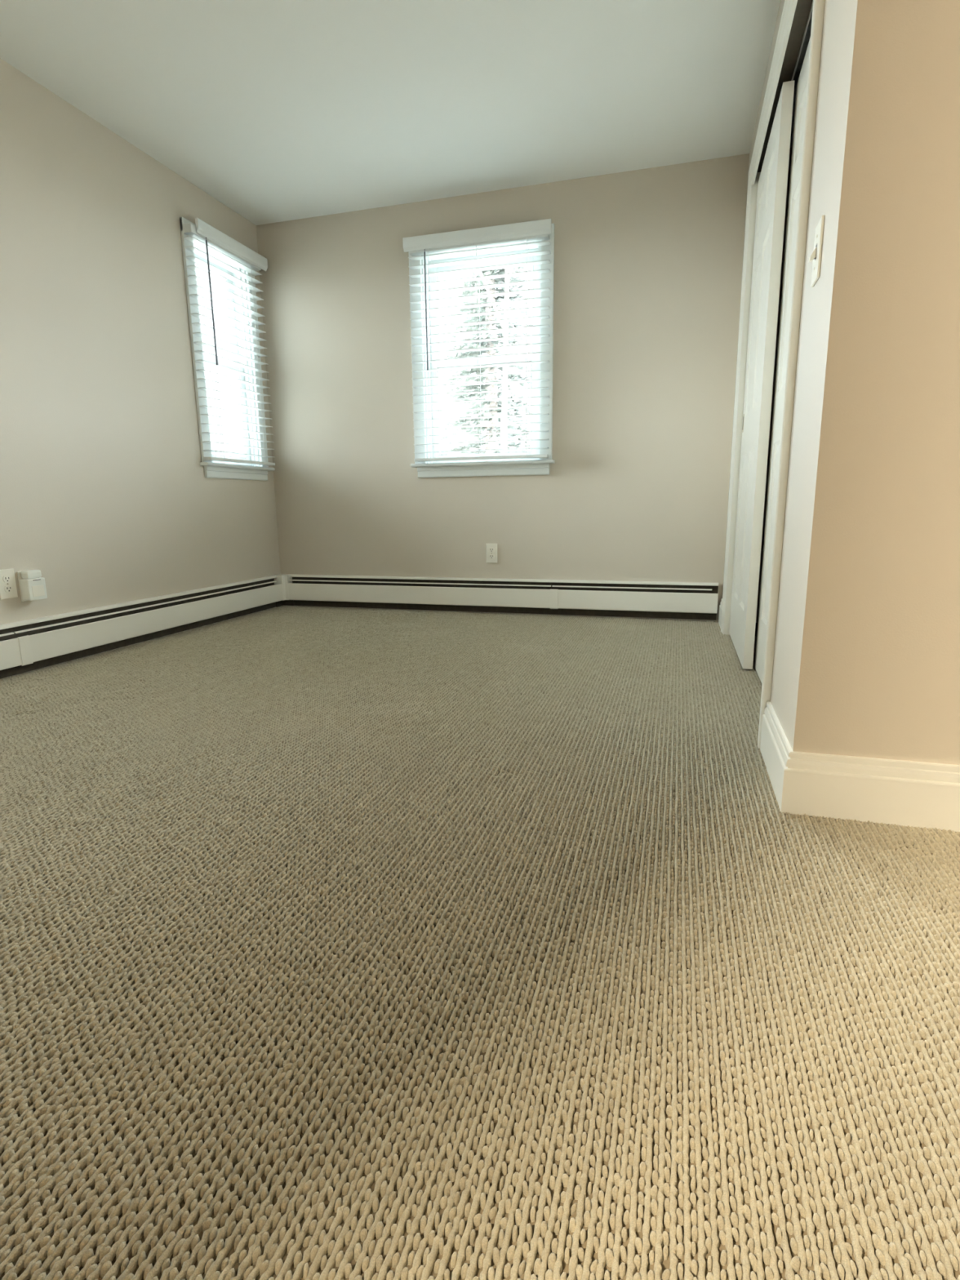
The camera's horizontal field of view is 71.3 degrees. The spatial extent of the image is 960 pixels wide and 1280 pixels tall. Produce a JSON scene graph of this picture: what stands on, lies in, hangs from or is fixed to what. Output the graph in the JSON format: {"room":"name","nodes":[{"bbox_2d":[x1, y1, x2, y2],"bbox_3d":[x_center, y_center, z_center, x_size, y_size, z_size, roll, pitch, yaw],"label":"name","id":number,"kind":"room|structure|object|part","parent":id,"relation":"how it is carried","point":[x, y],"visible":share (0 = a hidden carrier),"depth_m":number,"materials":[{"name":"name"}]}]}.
{"room":"empty bedroom","nodes":[
{"label":"empty bedroom","id":0,"kind":"room"},
{"bbox_2d":[0,57,280,678],"bbox_3d":[-2.023,-0.953,2.176,0.150,2.362,4.431,3,12,16],"label":"wall","id":1,"kind":"structure","parent":0,"point":[105,492],"depth_m":2.99,"materials":[{"name":"beige paint"}]},
{"bbox_2d":[0,568,17,599],"bbox_3d":[-1.848,-0.220,2.615,0.008,0.114,0.070,3,12,16],"label":"wall outlet","id":2,"kind":"object","parent":1,"relation":"attached to","point":[8,589],"visible":1,"depth_m":2.62,"materials":[{"name":"white plastic"}]},
{"bbox_2d":[2,575,11,582],"bbox_3d":[-1.846,-0.239,2.611,0.003,0.025,0.034,3,12,16],"label":"receptacle","id":3,"kind":"object","parent":2,"relation":"attached to","point":[5,578],"depth_m":2.61,"materials":[{"name":"white plastic"}]},
{"bbox_2d":[4,585,13,592],"bbox_3d":[-1.846,-0.200,2.619,0.003,0.025,0.034,3,12,16],"label":"receptacle","id":4,"kind":"object","parent":2,"relation":"attached to","point":[7,588],"depth_m":2.62,"materials":[{"name":"white plastic"}]},
{"bbox_2d":[17,569,47,601],"bbox_3d":[-1.802,-0.220,2.695,0.054,0.122,0.079,3,12,16],"label":"plug","id":5,"kind":"object","parent":1,"relation":"attached to","point":[32,586],"visible":1,"depth_m":2.67,"materials":[{"name":"white plastic"}]},
{"bbox_3d":[-1.825,-0.220,2.702,0.006,0.120,0.078,3,12,16],"label":"plate","id":6,"kind":"part","parent":5,"relation":"part of","materials":[{"name":"white plastic"}]},
{"bbox_3d":[-1.777,-0.198,2.691,0.002,0.043,0.052,3,12,16],"label":"panel","id":7,"kind":"part","parent":5,"relation":"part of","materials":[{"name":"white plastic"}]},
{"bbox_2d":[0,575,283,679],"bbox_3d":[-1.687,-0.058,3.103,0.062,0.208,2.675,3,12,16],"label":"baseboard heater","id":8,"kind":"object","parent":1,"relation":"attached to","point":[33,644],"visible":1,"depth_m":3.12,"materials":[{"name":"metal"}]},
{"bbox_3d":[-1.795,0.042,2.642,0.006,0.115,0.046,3,12,16],"label":"splice plate","id":9,"kind":"part","parent":8,"relation":"part of","materials":[{"name":"white metal"}]},
{"bbox_2d":[0,575,277,629],"bbox_3d":[-1.700,-0.156,3.103,0.030,0.014,2.645,3,12,16],"label":"hood","id":10,"kind":"object","parent":8,"relation":"attached to","point":[40,621],"depth_m":3.21,"materials":[{"name":"white metal"}]},
{"bbox_2d":[179,217,275,480],"bbox_3d":[-1.488,-1.585,3.838,0.202,1.292,0.638,3,12,16],"label":"window","id":11,"kind":"structure","parent":1,"relation":"in","point":[214,469],"depth_m":3.96,"materials":[{"name":"white plastic"}]},
{"bbox_3d":[-1.439,-2.182,3.700,0.018,0.069,0.610,3,12,16],"label":"head casing","id":12,"kind":"part","parent":11,"relation":"part of","materials":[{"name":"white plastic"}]},
{"bbox_3d":[-1.508,-1.568,3.561,0.018,1.209,0.071,3,12,16],"label":"casing","id":13,"kind":"part","parent":11,"relation":"part of","materials":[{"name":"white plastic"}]},
{"bbox_3d":[-1.537,-1.855,3.796,0.030,0.587,0.440,3,12,16],"label":"sash","id":14,"kind":"part","parent":11,"relation":"part of","materials":[{"name":"white plastic"}]},
{"bbox_3d":[-1.498,-1.323,3.894,0.032,0.588,0.440,3,12,16],"label":"sash","id":15,"kind":"part","parent":11,"relation":"part of","materials":[{"name":"white plastic"}]},
{"bbox_2d":[182,217,275,466],"bbox_3d":[-1.387,-1.627,3.813,0.070,1.199,0.650,3,12,16],"label":"window blind","id":16,"kind":"object","parent":11,"relation":"attached to","point":[203,234],"visible":1,"depth_m":3.72,"materials":[{"name":"white plastic"}]},
{"bbox_3d":[-1.455,-1.555,3.619,0.054,1.120,0.002,3,12,16],"label":"ladder cord","id":17,"kind":"part","parent":16,"relation":"part of","materials":[{"name":"white fabric"}]},
{"bbox_3d":[-1.393,-1.044,3.915,0.047,0.017,0.612,3,12,16],"label":"rail","id":18,"kind":"part","parent":16,"relation":"part of","materials":[{"name":"white plastic"}]},
{"bbox_3d":[-1.345,-1.631,3.988,0.054,1.120,0.002,3,12,16],"label":"ladder cord","id":19,"kind":"part","parent":16,"relation":"part of","materials":[{"name":"white fabric"}]},
{"bbox_3d":[-1.358,-1.673,4.067,0.018,1.209,0.071,3,12,16],"label":"casing","id":20,"kind":"part","parent":11,"relation":"part of","materials":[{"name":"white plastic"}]},
{"bbox_2d":[0,0,793,225],"bbox_3d":[-0.114,-2.046,1.463,4.111,0.120,4.581,3,12,16],"label":"ceiling","id":21,"kind":"structure","parent":0,"point":[276,110],"depth_m":2.69,"materials":[{"name":"white paint"}]},
{"bbox_2d":[0,617,959,1279],"bbox_3d":[-0.247,0.442,1.404,4.111,0.112,5.731,3,12,16],"label":"floor","id":22,"kind":"structure","parent":0,"point":[665,1264],"depth_m":0.70,"materials":[{"name":"brown carpet"}]},
{"bbox_2d":[0,605,959,1279],"bbox_3d":[-0.161,0.209,2.235,3.501,0.012,3.723,3,12,16],"label":"carpet","id":23,"kind":"object","parent":22,"relation":"on","point":[121,754],"visible":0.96,"depth_m":0.95,"materials":[{"name":"beige carpet"}]},
{"bbox_2d":[256,147,791,622],"bbox_3d":[0.327,-1.318,3.838,3.711,2.362,0.150,3,12,16],"label":"wall","id":24,"kind":"structure","parent":0,"point":[648,262],"depth_m":3.76,"materials":[{"name":"beige paint"}]},
{"bbox_2d":[408,223,555,477],"bbox_3d":[0.019,-1.604,3.843,0.858,1.292,0.202,3,12,16],"label":"window","id":25,"kind":"structure","parent":24,"relation":"in","point":[533,466],"depth_m":3.83,"materials":[{"name":"white plastic"}]},
{"bbox_3d":[-0.362,-1.647,3.885,0.071,1.209,0.018,3,12,16],"label":"casing","id":26,"kind":"part","parent":25,"relation":"part of","materials":[{"name":"white plastic"}]},
{"bbox_2d":[402,218,551,462],"bbox_3d":[-0.013,-1.628,3.739,0.829,1.199,0.070,3,12,16],"label":"window blind","id":27,"kind":"object","parent":25,"relation":"attached to","point":[535,230],"visible":1,"depth_m":3.70,"materials":[{"name":"white plastic"}]},
{"bbox_3d":[-0.273,-1.611,3.828,0.002,1.120,0.054,3,12,16],"label":"ladder cord","id":28,"kind":"part","parent":27,"relation":"part of","materials":[{"name":"white fabric"}]},
{"bbox_3d":[-0.006,-1.598,3.752,0.002,1.120,0.054,3,12,16],"label":"ladder cord","id":29,"kind":"part","parent":27,"relation":"part of","materials":[{"name":"white fabric"}]},
{"bbox_3d":[0.000,-1.050,3.862,0.796,0.017,0.047,3,12,16],"label":"rail","id":30,"kind":"part","parent":27,"relation":"part of","materials":[{"name":"white plastic"}]},
{"bbox_3d":[0.261,-1.586,3.675,0.002,1.120,0.054,3,12,16],"label":"ladder cord","id":31,"kind":"part","parent":27,"relation":"part of","materials":[{"name":"white fabric"}]},
{"bbox_3d":[-0.004,-2.192,3.666,0.830,0.069,0.018,3,12,16],"label":"head casing","id":32,"kind":"part","parent":25,"relation":"part of","materials":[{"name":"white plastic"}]},
{"bbox_3d":[0.030,-1.881,3.833,0.660,0.587,0.030,3,12,16],"label":"sash","id":33,"kind":"part","parent":25,"relation":"part of","materials":[{"name":"white plastic"}]},
{"bbox_3d":[0.026,-1.344,3.908,0.660,0.588,0.032,3,12,16],"label":"sash","id":34,"kind":"part","parent":25,"relation":"part of","materials":[{"name":"white plastic"}]},
{"bbox_3d":[0.367,-1.613,3.676,0.071,1.209,0.018,3,12,16],"label":"casing","id":35,"kind":"part","parent":25,"relation":"part of","materials":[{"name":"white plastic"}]},
{"bbox_2d":[485,543,497,562],"bbox_3d":[0.070,-0.519,3.995,0.070,0.114,0.008,3,12,16],"label":"wall outlet","id":36,"kind":"object","parent":24,"relation":"attached to","point":[491,548],"visible":1,"depth_m":3.99,"materials":[{"name":"white plastic"}]},
{"bbox_2d":[274,573,718,620],"bbox_3d":[-0.016,-0.266,4.031,2.738,0.208,0.088,3,12,16],"label":"baseboard heater","id":37,"kind":"object","parent":24,"relation":"attached to","point":[644,599],"visible":0.98,"depth_m":3.98,"materials":[{"name":"metal"}]},
{"bbox_3d":[-1.288,-0.245,4.413,0.086,0.044,0.087,3,12,16],"label":"corner plate","id":38,"kind":"part","parent":37,"relation":"part of","materials":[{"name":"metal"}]},
{"bbox_2d":[289,573,718,586],"bbox_3d":[0.019,-0.365,4.030,2.680,0.014,0.030,3,12,16],"label":"hood","id":39,"kind":"object","parent":37,"relation":"attached to","point":[371,579],"depth_m":4.03,"materials":[{"name":"white metal"}]},
{"bbox_3d":[0.431,-0.237,3.887,0.046,0.115,0.006,3,12,16],"label":"splice plate","id":40,"kind":"part","parent":37,"relation":"part of","materials":[{"name":"white metal"}]},
{"bbox_2d":[722,0,924,755],"bbox_3d":[1.031,-1.018,2.322,0.100,2.362,2.424,3,12,16],"label":"wall","id":41,"kind":"structure","parent":0,"point":[869,51],"depth_m":1.28,"materials":[{"name":"beige paint"}]},
{"bbox_2d":[718,598,722,627],"bbox_3d":[1.273,-0.135,3.515,0.016,0.134,0.260,3,12,16],"label":"baseboard","id":42,"kind":"structure","parent":41,"relation":"attached to","point":[721,602],"depth_m":3.56,"materials":[{"name":"white wood"}]},
{"bbox_2d":[728,80,794,669],"bbox_3d":[1.132,-0.937,2.753,0.037,1.992,0.751,3,12,16],"label":"door","id":43,"kind":"structure","parent":41,"relation":"in","point":[773,179],"depth_m":2.53,"materials":[{"name":"white wood"}]},
{"bbox_3d":[1.182,-0.505,2.996,0.032,0.630,0.226,3,12,16],"label":"panel","id":44,"kind":"part","parent":43,"relation":"part of","materials":[{"name":"white wood"}]},
{"bbox_3d":[1.094,-0.443,2.699,0.032,0.630,0.226,3,12,16],"label":"panel","id":45,"kind":"part","parent":43,"relation":"part of","materials":[{"name":"white wood"}]},
{"bbox_3d":[1.173,-1.276,2.839,0.032,0.605,0.226,3,12,16],"label":"panel","id":46,"kind":"part","parent":43,"relation":"part of","materials":[{"name":"white wood"}]},
{"bbox_3d":[1.168,-1.751,2.743,0.032,0.163,0.226,3,12,16],"label":"panel","id":47,"kind":"part","parent":43,"relation":"part of","materials":[{"name":"white wood"}]},
{"bbox_3d":[1.085,-1.215,2.542,0.032,0.605,0.226,3,12,16],"label":"panel","id":48,"kind":"part","parent":43,"relation":"part of","materials":[{"name":"white wood"}]},
{"bbox_3d":[1.079,-1.689,2.446,0.032,0.163,0.226,3,12,16],"label":"panel","id":49,"kind":"part","parent":43,"relation":"part of","materials":[{"name":"white wood"}]},
{"bbox_2d":[720,0,824,748],"bbox_3d":[1.029,-0.899,2.371,0.120,2.092,1.726,3,12,16],"label":"trim","id":50,"kind":"structure","parent":41,"relation":"attached to","point":[801,20],"depth_m":1.95,"materials":[{"name":"white wood"}]},
{"bbox_3d":[1.211,-1.060,3.155,0.020,2.092,0.088,3,12,16],"label":"casing","id":51,"kind":"part","parent":50,"relation":"part of","materials":[{"name":"white wood"}]},
{"bbox_3d":[0.970,-1.883,2.186,0.020,0.088,1.726,3,12,16],"label":"head casing","id":52,"kind":"part","parent":50,"relation":"part of","materials":[{"name":"white wood"}]},
{"bbox_3d":[0.752,-0.742,1.615,0.020,2.092,0.088,3,12,16],"label":"casing","id":53,"kind":"part","parent":50,"relation":"part of","materials":[{"name":"white wood"}]},
{"bbox_2d":[754,36,810,684],"bbox_3d":[0.965,-0.788,2.031,0.037,1.992,0.824,3,12,16],"label":"door","id":54,"kind":"structure","parent":41,"relation":"in","point":[801,90],"depth_m":2.29,"materials":[{"name":"white wood"}]},
{"bbox_3d":[1.020,-0.360,2.291,0.032,0.630,0.262,3,12,16],"label":"panel","id":55,"kind":"part","parent":54,"relation":"part of","materials":[{"name":"white wood"}]},
{"bbox_3d":[1.011,-1.131,2.134,0.032,0.605,0.262,3,12,16],"label":"panel","id":56,"kind":"part","parent":54,"relation":"part of","materials":[{"name":"white wood"}]},
{"bbox_3d":[1.005,-1.606,2.038,0.032,0.163,0.262,3,12,16],"label":"panel","id":57,"kind":"part","parent":54,"relation":"part of","materials":[{"name":"white wood"}]},
{"bbox_2d":[808,215,824,287],"bbox_3d":[0.688,-0.796,1.375,0.017,0.114,0.070,3,12,16],"label":"light switch","id":58,"kind":"object","parent":41,"relation":"attached to","point":[815,256],"visible":1,"depth_m":1.36,"materials":[{"name":"white plastic"}]},
{"bbox_2d":[845,0,959,764],"bbox_3d":[1.233,-0.768,1.077,0.997,2.362,0.100,3,12,16],"label":"wall","id":59,"kind":"structure","parent":0,"point":[905,706],"depth_m":1.24,"materials":[{"name":"beige paint"}]},
{"bbox_2d":[760,701,959,831],"bbox_3d":[1.225,0.289,1.433,1.114,0.134,0.386,3,12,16],"label":"baseboard","id":60,"kind":"structure","parent":59,"relation":"attached to","point":[921,794],"depth_m":1.37,"materials":[{"name":"white wood"}]},
{"label":"outside","id":61,"kind":"structure","parent":0,"visible":0},
{"bbox_3d":[-0.590,-1.843,15.748,70.000,0.150,90.000,3,12,16],"label":"ground","id":62,"kind":"structure","parent":61,"visible":0},
{"bbox_2d":[439,266,533,454],"bbox_3d":[0.165,-5.009,10.815,2.412,8.000,2.462,-5,12,-20],"label":"evergreen tree","id":63,"kind":"object","parent":62,"relation":"on","point":[487,446],"visible":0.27,"depth_m":10.81,"materials":[{"name":"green plant"}]},
{"bbox_2d":[478,267,513,452],"bbox_3d":[0.600,-3.803,7.940,2.392,6.770,2.216,3,12,16],"label":"bare tree","id":64,"kind":"object","parent":62,"relation":"on","point":[504,437],"visible":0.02,"depth_m":7.64,"materials":[{"name":"grey plant"}]}
]}

